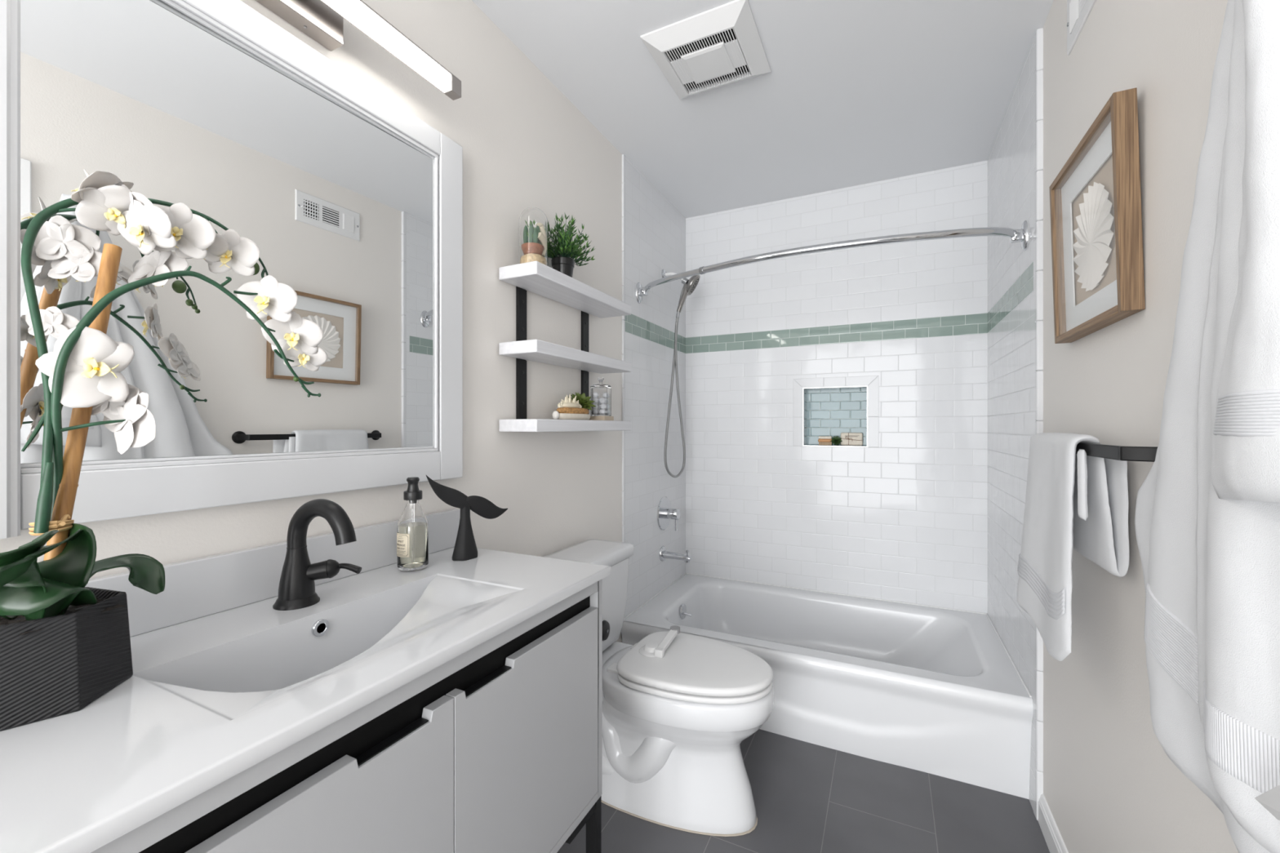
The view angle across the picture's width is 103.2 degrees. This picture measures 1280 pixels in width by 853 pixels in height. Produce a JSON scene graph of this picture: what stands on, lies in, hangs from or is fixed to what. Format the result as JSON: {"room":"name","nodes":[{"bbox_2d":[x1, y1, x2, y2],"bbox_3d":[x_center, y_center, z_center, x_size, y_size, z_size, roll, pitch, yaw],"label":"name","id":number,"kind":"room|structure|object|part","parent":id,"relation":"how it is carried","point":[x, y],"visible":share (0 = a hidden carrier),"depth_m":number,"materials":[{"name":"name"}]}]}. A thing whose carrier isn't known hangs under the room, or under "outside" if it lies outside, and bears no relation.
{"room":"bathroom","nodes":[
{"label":"bathroom","id":0,"kind":"room"},
{"bbox_2d":[0,0,622,642],"bbox_3d":[-0.800,-0.005,0.946,0.122,2.440,4.998,0,0,26],"label":"wall","id":1,"kind":"structure","parent":0,"point":[525,144],"depth_m":1.56,"materials":[{"name":"white paint"}]},
{"bbox_2d":[0,0,462,538],"bbox_3d":[-0.692,-0.539,0.975,0.044,1.369,0.917,0,0,26],"label":"wall mirror","id":2,"kind":"object","parent":1,"relation":"attached to","point":[348,198],"visible":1,"depth_m":0.91,"materials":[{"name":"white wood"}]},
{"bbox_3d":[-0.686,0.102,1.003,0.030,0.075,0.709,0,0,26],"label":"rail","id":3,"kind":"part","parent":2,"relation":"part of","materials":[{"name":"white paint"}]},
{"bbox_3d":[-0.686,-0.734,1.003,0.030,0.061,0.709,0,0,26],"label":"rail","id":4,"kind":"part","parent":2,"relation":"part of","materials":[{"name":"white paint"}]},
{"bbox_2d":[84,508,460,637],"bbox_3d":[-0.735,0.277,0.913,0.020,0.099,1.076,0,0,26],"label":"backsplash","id":5,"kind":"structure","parent":1,"relation":"attached to","point":[194,588],"depth_m":0.92,"materials":[{"name":"white stone"}]},
{"bbox_2d":[255,0,461,100],"bbox_3d":[-0.668,-0.846,0.959,0.100,0.089,0.778,0,0,26],"label":"vanity light","id":6,"kind":"object","parent":1,"relation":"attached to","point":[322,20],"visible":1,"depth_m":1.06,"materials":[{"name":"silver metal"}]},
{"bbox_3d":[-0.717,-0.847,0.926,0.042,0.087,0.336,0,0,26],"label":"wall plate","id":7,"kind":"part","parent":6,"relation":"part of","materials":[{"name":"silver metal"}]},
{"bbox_2d":[323,0,451,92],"bbox_3d":[-0.636,-0.855,0.943,0.024,0.036,0.714,0,0,26],"label":"diffuser","id":8,"kind":"object","parent":6,"relation":"attached to","point":[357,12],"depth_m":1.11,"materials":[{"name":"white plastic"}]},
{"bbox_2d":[498,261,631,431],"bbox_3d":[-0.236,-0.235,1.791,0.150,0.502,0.612,0,0,26],"label":"wall shelf","id":9,"kind":"object","parent":1,"relation":"attached to","point":[535,277],"visible":0.94,"depth_m":1.65,"materials":[{"name":"white paint"}]},
{"bbox_2d":[519,207,547,266],"bbox_3d":[-0.335,-0.586,1.593,0.090,0.200,0.090,0,0,26],"label":"glass cloche","id":10,"kind":"object","parent":9,"relation":"on","point":[533,222],"visible":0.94,"depth_m":1.55,"materials":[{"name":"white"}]},
{"bbox_2d":[552,407,590,420],"bbox_3d":[-0.239,-0.043,1.775,0.072,0.043,0.214,0,0,26],"label":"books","id":11,"kind":"object","parent":9,"relation":"on","point":[562,413],"visible":0.95,"depth_m":1.73,"materials":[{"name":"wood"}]},
{"bbox_2d":[557,394,582,408],"bbox_3d":[-0.244,-0.086,1.766,0.036,0.054,0.141,0,0,26],"label":"shell","id":12,"kind":"object","parent":11,"relation":"on","point":[567,402],"visible":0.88,"depth_m":1.75,"materials":[{"name":"beige"}]},
{"bbox_2d":[547,213,595,277],"bbox_3d":[-0.239,-0.609,1.746,0.203,0.246,0.239,0,0,26],"label":"potted grass","id":13,"kind":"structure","parent":9,"relation":"on","point":[565,248],"depth_m":1.72,"materials":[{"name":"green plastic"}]},
{"bbox_2d":[556,413,590,420],"bbox_3d":[-0.235,-0.033,1.784,0.072,0.022,0.196,0,0,26],"label":"book","id":14,"kind":"object","parent":9,"relation":"on","point":[584,416],"depth_m":1.73,"materials":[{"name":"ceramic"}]},
{"bbox_2d":[568,392,595,410],"bbox_3d":[-0.216,-0.075,1.881,0.093,0.107,0.103,0,0,26],"label":"succulent","id":15,"kind":"object","parent":9,"relation":"on","point":[584,401],"visible":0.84,"depth_m":1.88,"materials":[{"name":"green plant"}]},
{"bbox_2d":[587,377,613,420],"bbox_3d":[-0.152,-0.106,1.968,0.083,0.169,0.083,0,0,26],"label":"jar","id":16,"kind":"object","parent":9,"relation":"on","point":[601,393],"visible":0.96,"depth_m":1.94,"materials":[{"name":"clear glass"}]},
{"bbox_2d":[622,154,625,642],"bbox_3d":[-0.075,-0.005,2.285,0.012,2.440,0.016,0,0,26],"label":"trim","id":17,"kind":"structure","parent":1,"relation":"attached to","point":[623,155],"depth_m":2.28,"materials":[{"name":"white tile"}]},
{"bbox_2d":[622,155,685,616],"bbox_3d":[0.093,-0.005,2.633,0.012,2.440,0.781,0,0,26],"label":"wall tile","id":18,"kind":"structure","parent":1,"relation":"attached to","point":[655,229],"depth_m":2.55,"materials":[{"name":"white tile"}]},
{"bbox_2d":[657,496,679,531],"bbox_3d":[0.164,0.460,2.669,0.084,0.176,0.176,0,0,26],"label":"shower valve","id":19,"kind":"object","parent":18,"relation":"attached to","point":[664,512],"visible":1,"depth_m":2.65,"materials":[{"name":"silver metal"}]},
{"bbox_3d":[0.190,0.513,2.660,0.014,0.067,0.014,0,0,26],"label":"lever handle","id":20,"kind":"part","parent":19,"relation":"part of","materials":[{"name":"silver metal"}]},
{"bbox_2d":[659,546,692,562],"bbox_3d":[0.190,0.670,2.638,0.158,0.080,0.080,0,0,26],"label":"tub spout","id":21,"kind":"object","parent":18,"relation":"attached to","point":[664,553],"visible":1,"depth_m":2.63,"materials":[{"name":"silver metal"}]},
{"bbox_3d":[0.193,0.673,2.636,0.150,0.040,0.044,0,0,26],"label":"spout","id":22,"kind":"part","parent":21,"relation":"part of","materials":[{"name":"silver metal"}]},
{"bbox_2d":[661,269,700,477],"bbox_3d":[0.210,-0.280,2.693,0.201,1.107,0.225,0,0,-6],"label":"shower","id":23,"kind":"object","parent":18,"relation":"attached to","point":[690,285],"visible":0.94,"depth_m":2.62,"materials":[{"name":"silver metal"}]},
{"bbox_3d":[0.182,-0.785,2.668,0.120,0.056,0.020,0,0,18],"label":"shower arm","id":24,"kind":"part","parent":23,"relation":"part of","materials":[{"name":"silver metal"}]},
{"bbox_2d":[635,220,1027,303],"bbox_3d":[0.602,-0.637,1.986,1.486,0.100,0.221,0,0,29],"label":"shower curtain rod","id":25,"kind":"object","parent":18,"relation":"attached to","point":[1020,236],"visible":1,"depth_m":1.80,"materials":[{"name":"silver metal"}]},
{"bbox_3d":[0.137,-0.651,2.259,0.034,0.041,0.372,0,0,-41],"label":"rod","id":26,"kind":"part","parent":25,"relation":"part of","materials":[{"name":"silver metal"}]},
{"bbox_3d":[0.739,-0.648,1.865,1.089,0.037,0.121,0,0,23],"label":"rod","id":27,"kind":"part","parent":25,"relation":"part of","materials":[{"name":"silver metal"}]},
{"bbox_2d":[551,256,574,277],"bbox_3d":[-0.265,-0.529,1.745,0.080,0.086,0.080,0,0,26],"label":"pot","id":28,"kind":"object","parent":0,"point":[564,264],"depth_m":1.71,"materials":[{"name":"black plastic"}]},
{"bbox_2d":[471,0,1053,217],"bbox_3d":[-0.009,-1.275,0.587,1.900,0.100,5.048,0,0,26],"label":"ceiling","id":29,"kind":"structure","parent":0,"point":[855,92],"depth_m":1.84,"materials":[{"name":"white paint"}]},
{"bbox_2d":[640,0,771,99],"bbox_3d":[0.226,-1.205,1.665,0.336,0.040,0.336,0,0,26],"label":"exhaust fan","id":30,"kind":"object","parent":29,"relation":"attached to","point":[724,41],"visible":1,"depth_m":1.61,"materials":[{"name":"white plastic"}]},
{"bbox_3d":[0.146,-1.194,1.704,0.046,0.005,0.116,0,0,26],"label":"panel","id":31,"kind":"part","parent":30,"relation":"part of","materials":[{"name":"white plastic"}]},
{"bbox_3d":[0.226,-1.190,1.665,0.140,0.010,0.140,0,0,26],"label":"plate","id":32,"kind":"part","parent":30,"relation":"part of","materials":[{"name":"white plastic"}]},
{"bbox_3d":[0.306,-1.194,1.627,0.046,0.005,0.116,0,0,26],"label":"panel","id":33,"kind":"part","parent":30,"relation":"part of","materials":[{"name":"white plastic"}]},
{"bbox_2d":[556,728,1049,852],"bbox_3d":[-0.009,1.265,0.587,1.900,0.100,5.048,0,0,26],"label":"floor","id":34,"kind":"structure","parent":0,"point":[808,797],"depth_m":1.59,"materials":[{"name":"tile"}]},
{"bbox_2d":[90,578,602,852],"bbox_3d":[-0.529,0.780,0.817,0.476,0.870,1.044,0,0,26],"label":"vanity cabinet","id":35,"kind":"object","parent":34,"relation":"on","point":[497,747],"visible":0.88,"depth_m":0.78,"materials":[{"name":"grey wood"}]},
{"bbox_2d":[0,546,610,852],"bbox_3d":[-0.521,0.394,0.808,0.484,0.136,1.076,0,0,26],"label":"countertop","id":36,"kind":"structure","parent":35,"relation":"on","point":[206,700],"depth_m":0.65,"materials":[{"name":"white stone"}]},
{"bbox_2d":[0,168,327,731],"bbox_3d":[-0.687,-0.007,0.688,0.261,0.665,0.436,0,0,26],"label":"potted orchid","id":37,"kind":"object","parent":36,"relation":"on","point":[65,643],"visible":1,"depth_m":0.64,"materials":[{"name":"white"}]},
{"bbox_3d":[-0.722,0.080,0.619,0.014,0.102,0.048,0,0,-35],"label":"short stem","id":38,"kind":"part","parent":37,"relation":"part of","materials":[{"name":"green plant"}]},
{"bbox_3d":[-0.793,-0.139,0.685,0.054,0.046,0.009,0,0,-29],"label":"flower","id":39,"kind":"part","parent":37,"relation":"part of","materials":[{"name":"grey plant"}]},
{"bbox_3d":[-0.722,0.270,0.603,0.164,0.112,0.157,0,0,26],"label":"pot","id":40,"kind":"part","parent":37,"relation":"part of","materials":[{"name":"black"}]},
{"bbox_3d":[-0.796,-0.259,0.699,0.076,0.060,0.017,0,0,-24],"label":"flower","id":41,"kind":"part","parent":37,"relation":"part of","materials":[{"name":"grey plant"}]},
{"bbox_3d":[-0.783,-0.229,0.707,0.076,0.060,0.020,0,0,-5],"label":"flower","id":42,"kind":"part","parent":37,"relation":"part of","materials":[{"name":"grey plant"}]},
{"bbox_3d":[-0.694,-0.074,0.635,0.086,0.102,0.014,0,0,-36],"label":"flower","id":43,"kind":"part","parent":37,"relation":"part of","materials":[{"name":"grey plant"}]},
{"bbox_3d":[-0.733,-0.315,0.687,0.078,0.050,0.063,0,0,26],"label":"flower","id":44,"kind":"part","parent":37,"relation":"part of","materials":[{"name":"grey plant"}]},
{"bbox_3d":[-0.714,-0.294,0.688,0.049,0.056,0.064,0,0,26],"label":"flower","id":45,"kind":"part","parent":37,"relation":"part of","materials":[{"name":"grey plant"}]},
{"bbox_3d":[-0.701,-0.038,0.670,0.074,0.063,0.016,0,0,-9],"label":"flower","id":46,"kind":"part","parent":37,"relation":"part of","materials":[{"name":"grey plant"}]},
{"bbox_3d":[-0.667,-0.008,0.662,0.088,0.088,0.023,0,0,26],"label":"flower","id":47,"kind":"part","parent":37,"relation":"part of","materials":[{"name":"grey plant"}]},
{"bbox_3d":[-0.699,-0.295,0.698,0.083,0.067,0.022,0,0,26],"label":"flower","id":48,"kind":"part","parent":37,"relation":"part of","materials":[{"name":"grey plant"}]},
{"bbox_3d":[-0.703,-0.103,0.747,0.098,0.463,0.267,0,0,26],"label":"flower stem","id":49,"kind":"part","parent":37,"relation":"part of","materials":[{"name":"green plant"}]},
{"bbox_3d":[-0.680,-0.274,0.699,0.084,0.066,0.026,0,0,10],"label":"flower","id":50,"kind":"part","parent":37,"relation":"part of","materials":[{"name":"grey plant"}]},
{"bbox_3d":[-0.710,-0.237,0.744,0.088,0.070,0.024,0,0,8],"label":"flower","id":51,"kind":"part","parent":37,"relation":"part of","materials":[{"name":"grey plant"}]},
{"bbox_3d":[-0.629,-0.044,0.726,0.030,0.350,0.286,0,0,39],"label":"flower stem","id":52,"kind":"part","parent":37,"relation":"part of","materials":[{"name":"green plant"}]},
{"bbox_3d":[-0.659,-0.281,0.725,0.090,0.075,0.017,0,0,-20],"label":"flower","id":53,"kind":"part","parent":37,"relation":"part of","materials":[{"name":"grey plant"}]},
{"bbox_3d":[-0.653,-0.273,0.749,0.030,0.050,0.069,0,0,45],"label":"flower","id":54,"kind":"part","parent":37,"relation":"part of","materials":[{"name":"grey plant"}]},
{"bbox_3d":[-0.635,-0.271,0.786,0.087,0.070,0.013,0,0,-8],"label":"flower","id":55,"kind":"part","parent":37,"relation":"part of","materials":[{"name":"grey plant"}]},
{"bbox_3d":[-0.578,-0.200,0.789,0.089,0.072,0.010,0,0,-6],"label":"flower","id":56,"kind":"part","parent":37,"relation":"part of","materials":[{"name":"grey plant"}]},
{"bbox_3d":[-0.559,-0.151,0.818,0.084,0.066,0.020,0,0,-22],"label":"flower","id":57,"kind":"part","parent":37,"relation":"part of","materials":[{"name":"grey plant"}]},
{"bbox_3d":[-0.551,-0.118,0.832,0.064,0.052,0.019,0,0,-39],"label":"flower","id":58,"kind":"part","parent":37,"relation":"part of","materials":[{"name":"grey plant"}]},
{"bbox_2d":[272,498,361,610],"bbox_3d":[-0.584,0.229,0.931,0.167,0.195,0.080,0,0,8],"label":"faucet","id":59,"kind":"object","parent":36,"relation":"on","point":[296,588],"visible":1,"depth_m":0.92,"materials":[{"name":"black metal"}]},
{"bbox_3d":[-0.576,0.177,0.917,0.148,0.091,0.034,0,0,18],"label":"spout","id":60,"kind":"part","parent":59,"relation":"part of","materials":[{"name":"black metal"}]},
{"bbox_3d":[-0.553,0.268,0.957,0.051,0.019,0.014,0,0,1],"label":"lever","id":61,"kind":"part","parent":59,"relation":"part of","materials":[{"name":"black metal"}]},
{"bbox_2d":[396,476,428,570],"bbox_3d":[-0.521,0.221,1.164,0.066,0.209,0.067,0,0,26],"label":"soap bottle","id":62,"kind":"object","parent":36,"relation":"on","point":[412,535],"visible":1,"depth_m":1.14,"materials":[{"name":"clear glass"}]},
{"bbox_2d":[426,475,507,560],"bbox_3d":[-0.429,0.220,1.270,0.053,0.213,0.214,0,0,32],"label":"sculpture","id":63,"kind":"object","parent":36,"relation":"on","point":[465,548],"visible":1,"depth_m":1.25,"materials":[{"name":"black metal"}]},
{"bbox_3d":[-0.420,0.627,0.524,0.020,0.422,0.574,0,0,26],"label":"door","id":64,"kind":"part","parent":35,"relation":"part of","materials":[{"name":"grey wood"}]},
{"bbox_3d":[-0.340,0.429,0.693,0.016,0.002,0.110,0,0,26],"label":"finger pull","id":65,"kind":"part","parent":35,"relation":"part of","materials":[{"name":"black metal"}]},
{"bbox_3d":[-0.260,0.429,0.856,0.016,0.002,0.110,0,0,26],"label":"finger pull","id":66,"kind":"part","parent":35,"relation":"part of","materials":[{"name":"black metal"}]},
{"bbox_3d":[-0.199,0.627,0.976,0.020,0.422,0.428,0,0,26],"label":"door","id":67,"kind":"part","parent":35,"relation":"part of","materials":[{"name":"grey wood"}]},
{"bbox_3d":[-0.133,0.869,1.118,0.018,0.022,0.103,0,0,26],"label":"corner rail","id":68,"kind":"part","parent":35,"relation":"part of","materials":[{"name":"black metal"}]},
{"bbox_3d":[-0.108,1.036,1.177,0.028,0.357,0.024,0,0,26],"label":"leg","id":69,"kind":"part","parent":35,"relation":"part of","materials":[{"name":"black metal"}]},
{"bbox_2d":[543,538,773,836],"bbox_3d":[0.051,0.829,1.672,0.757,0.772,0.416,0,0,26],"label":"toilet","id":70,"kind":"object","parent":34,"relation":"on","point":[678,708],"visible":0.82,"depth_m":1.55,"materials":[{"name":"white ceramic"}]},
{"bbox_3d":[-0.198,0.467,1.793,0.202,0.048,0.416,0,0,26],"label":"tank lid","id":71,"kind":"part","parent":70,"relation":"part of","materials":[{"name":"white ceramic"}]},
{"bbox_3d":[-0.201,0.649,1.795,0.188,0.313,0.400,0,0,26],"label":"tank","id":72,"kind":"part","parent":70,"relation":"part of","materials":[{"name":"white ceramic"}]},
{"bbox_3d":[0.093,0.727,1.721,0.025,0.031,0.152,0,0,24],"label":"lock arm","id":73,"kind":"part","parent":70,"relation":"part of","materials":[{"name":"white plastic"}]},
{"bbox_3d":[0.105,1.006,1.668,0.657,0.417,0.374,0,0,26],"label":"bowl","id":74,"kind":"part","parent":70,"relation":"part of","materials":[{"name":"white ceramic"}]},
{"bbox_3d":[0.186,0.760,1.628,0.472,0.027,0.368,0,0,26],"label":"lid","id":75,"kind":"part","parent":70,"relation":"part of","materials":[{"name":"white plastic"}]},
{"bbox_3d":[0.186,0.786,1.628,0.467,0.017,0.364,0,0,26],"label":"seat","id":76,"kind":"part","parent":70,"relation":"part of","materials":[{"name":"white plastic"}]},
{"bbox_2d":[621,573,1033,799],"bbox_3d":[0.756,1.040,2.291,1.480,0.350,0.810,0,0,26],"label":"bathtub","id":77,"kind":"object","parent":34,"relation":"on","point":[934,691],"visible":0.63,"depth_m":1.93,"materials":[{"name":"white ceramic"}]},
{"bbox_3d":[0.214,0.919,2.516,0.013,0.074,0.074,0,0,26],"label":"overflow plate","id":78,"kind":"part","parent":77,"relation":"part of","materials":[{"name":"silver metal"}]},
{"bbox_2d":[685,160,987,613],"bbox_3d":[0.968,-0.005,2.708,1.695,2.440,0.120,0,0,26],"label":"wall","id":79,"kind":"structure","parent":0,"point":[904,518],"depth_m":2.60,"materials":[{"name":"tile"}]},
{"bbox_2d":[623,573,1031,697],"bbox_3d":[0.760,0.863,2.300,1.484,0.006,0.800,0,0,26],"label":"trim","id":80,"kind":"structure","parent":79,"relation":"attached to","point":[674,581],"depth_m":2.48,"materials":[{"name":"white"}]},
{"bbox_2d":[804,386,866,445],"bbox_3d":[1.024,-0.051,2.659,0.306,0.301,0.087,0,0,26],"label":"wall niche","id":81,"kind":"object","parent":79,"relation":"attached to","point":[830,411],"visible":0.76,"depth_m":2.70,"materials":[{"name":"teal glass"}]},
{"bbox_2d":[817,435,831,444],"bbox_3d":[0.983,0.074,2.687,0.070,0.047,0.032,0,0,26],"label":"soap","id":82,"kind":"object","parent":81,"relation":"in","point":[823,440],"visible":0.91,"depth_m":2.67,"materials":[{"name":"brown wood"}]},
{"bbox_2d":[830,435,842,444],"bbox_3d":[1.026,0.073,2.650,0.053,0.050,0.050,0,0,-21],"label":"succulent","id":83,"kind":"object","parent":81,"relation":"in","point":[836,440],"visible":1,"depth_m":2.65,"materials":[{"name":"green plant"}]},
{"bbox_2d":[840,432,862,445],"bbox_3d":[1.103,0.065,2.641,0.107,0.066,0.033,0,0,26],"label":"soap","id":84,"kind":"object","parent":81,"relation":"in","point":[847,438],"visible":1,"depth_m":2.63,"materials":[{"name":"paper"}]},
{"bbox_2d":[793,375,878,447],"bbox_3d":[1.006,-0.075,2.621,0.414,0.359,0.004,0,0,26],"label":"trim","id":85,"kind":"structure","parent":79,"relation":"attached to","point":[873,388],"depth_m":2.60,"materials":[{"name":"white tile"}]},
{"bbox_2d":[1041,0,1238,852],"bbox_3d":[0.664,-0.005,0.232,0.130,2.440,4.998,0,0,26],"label":"wall","id":86,"kind":"structure","parent":0,"point":[1110,785],"depth_m":1.02,"materials":[{"name":"white paint"}]},
{"bbox_2d":[987,40,1033,810],"bbox_3d":[1.427,-0.005,1.950,0.025,2.440,0.840,0,0,26],"label":"wall tile","id":87,"kind":"structure","parent":86,"relation":"attached to","point":[1011,158],"depth_m":1.90,"materials":[{"name":"white tile"}]},
{"bbox_2d":[1033,27,1043,820],"bbox_3d":[1.234,-0.005,1.566,0.018,2.440,0.022,0,0,26],"label":"trim","id":88,"kind":"structure","parent":86,"relation":"attached to","point":[1039,33],"depth_m":1.56,"materials":[{"name":"white tile"}]},
{"bbox_2d":[1037,793,1068,852],"bbox_3d":[0.934,1.170,0.949,0.013,0.090,1.355,0,0,26],"label":"baseboard","id":89,"kind":"structure","parent":86,"relation":"attached to","point":[1053,838],"depth_m":1.46,"materials":[{"name":"white wood"}]},
{"bbox_2d":[1066,0,1096,55],"bbox_3d":[1.049,-1.048,1.193,0.020,0.145,0.315,0,0,26],"label":"air vent","id":90,"kind":"object","parent":86,"relation":"in","point":[1078,11],"visible":1,"depth_m":1.27,"materials":[{"name":"white plastic"}]},
{"bbox_2d":[1048,87,1145,343],"bbox_3d":[1.006,-0.424,1.136,0.046,0.414,0.420,0,0,26],"label":"framed picture","id":91,"kind":"object","parent":86,"relation":"attached to","point":[1098,281],"visible":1,"depth_m":1.08,"materials":[{"name":"brown wood"}]},
{"bbox_3d":[1.001,-0.623,1.138,0.034,0.016,0.389,0,0,26],"label":"frame rail","id":92,"kind":"part","parent":91,"relation":"part of","materials":[{"name":"brown wood"}]},
{"bbox_3d":[1.011,-0.225,1.133,0.034,0.016,0.389,0,0,26],"label":"frame rail","id":93,"kind":"part","parent":91,"relation":"part of","materials":[{"name":"brown wood"}]},
{"bbox_2d":[1075,442,1157,462],"bbox_3d":[1.000,0.047,1.143,0.065,0.054,0.686,0,0,26],"label":"towel bar","id":94,"kind":"object","parent":86,"relation":"attached to","point":[1147,454],"visible":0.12,"depth_m":0.88,"materials":[{"name":"black metal"}]},
{"bbox_2d":[1016,432,1128,661],"bbox_3d":[0.981,0.265,1.176,0.103,0.498,0.441,0,0,26],"label":"hand towel","id":95,"kind":"object","parent":94,"relation":"hanging from","point":[1079,502],"visible":0.99,"depth_m":1.08,"materials":[{"name":"white fabric"}]},
{"bbox_3d":[0.617,-0.775,0.428,0.125,0.045,0.044,0,0,26],"label":"wall hook","id":96,"kind":"object","parent":86,"relation":"attached to","visible":0},
{"bbox_2d":[1134,0,1279,852],"bbox_3d":[0.661,-0.148,0.544,0.128,1.215,0.656,0,0,38],"label":"bath towel","id":97,"kind":"object","parent":96,"relation":"hanging from","point":[1207,515],"visible":1,"depth_m":0.48,"materials":[{"name":"white fabric"}]},
{"bbox_2d":[1195,0,1279,852],"bbox_3d":[0.563,-0.187,0.434,0.055,1.138,0.350,0,0,26],"label":"drape","id":98,"kind":"object","parent":97,"relation":"hanging from","point":[1237,542],"depth_m":0.48,"materials":[{"name":"white fabric"}]}
]}

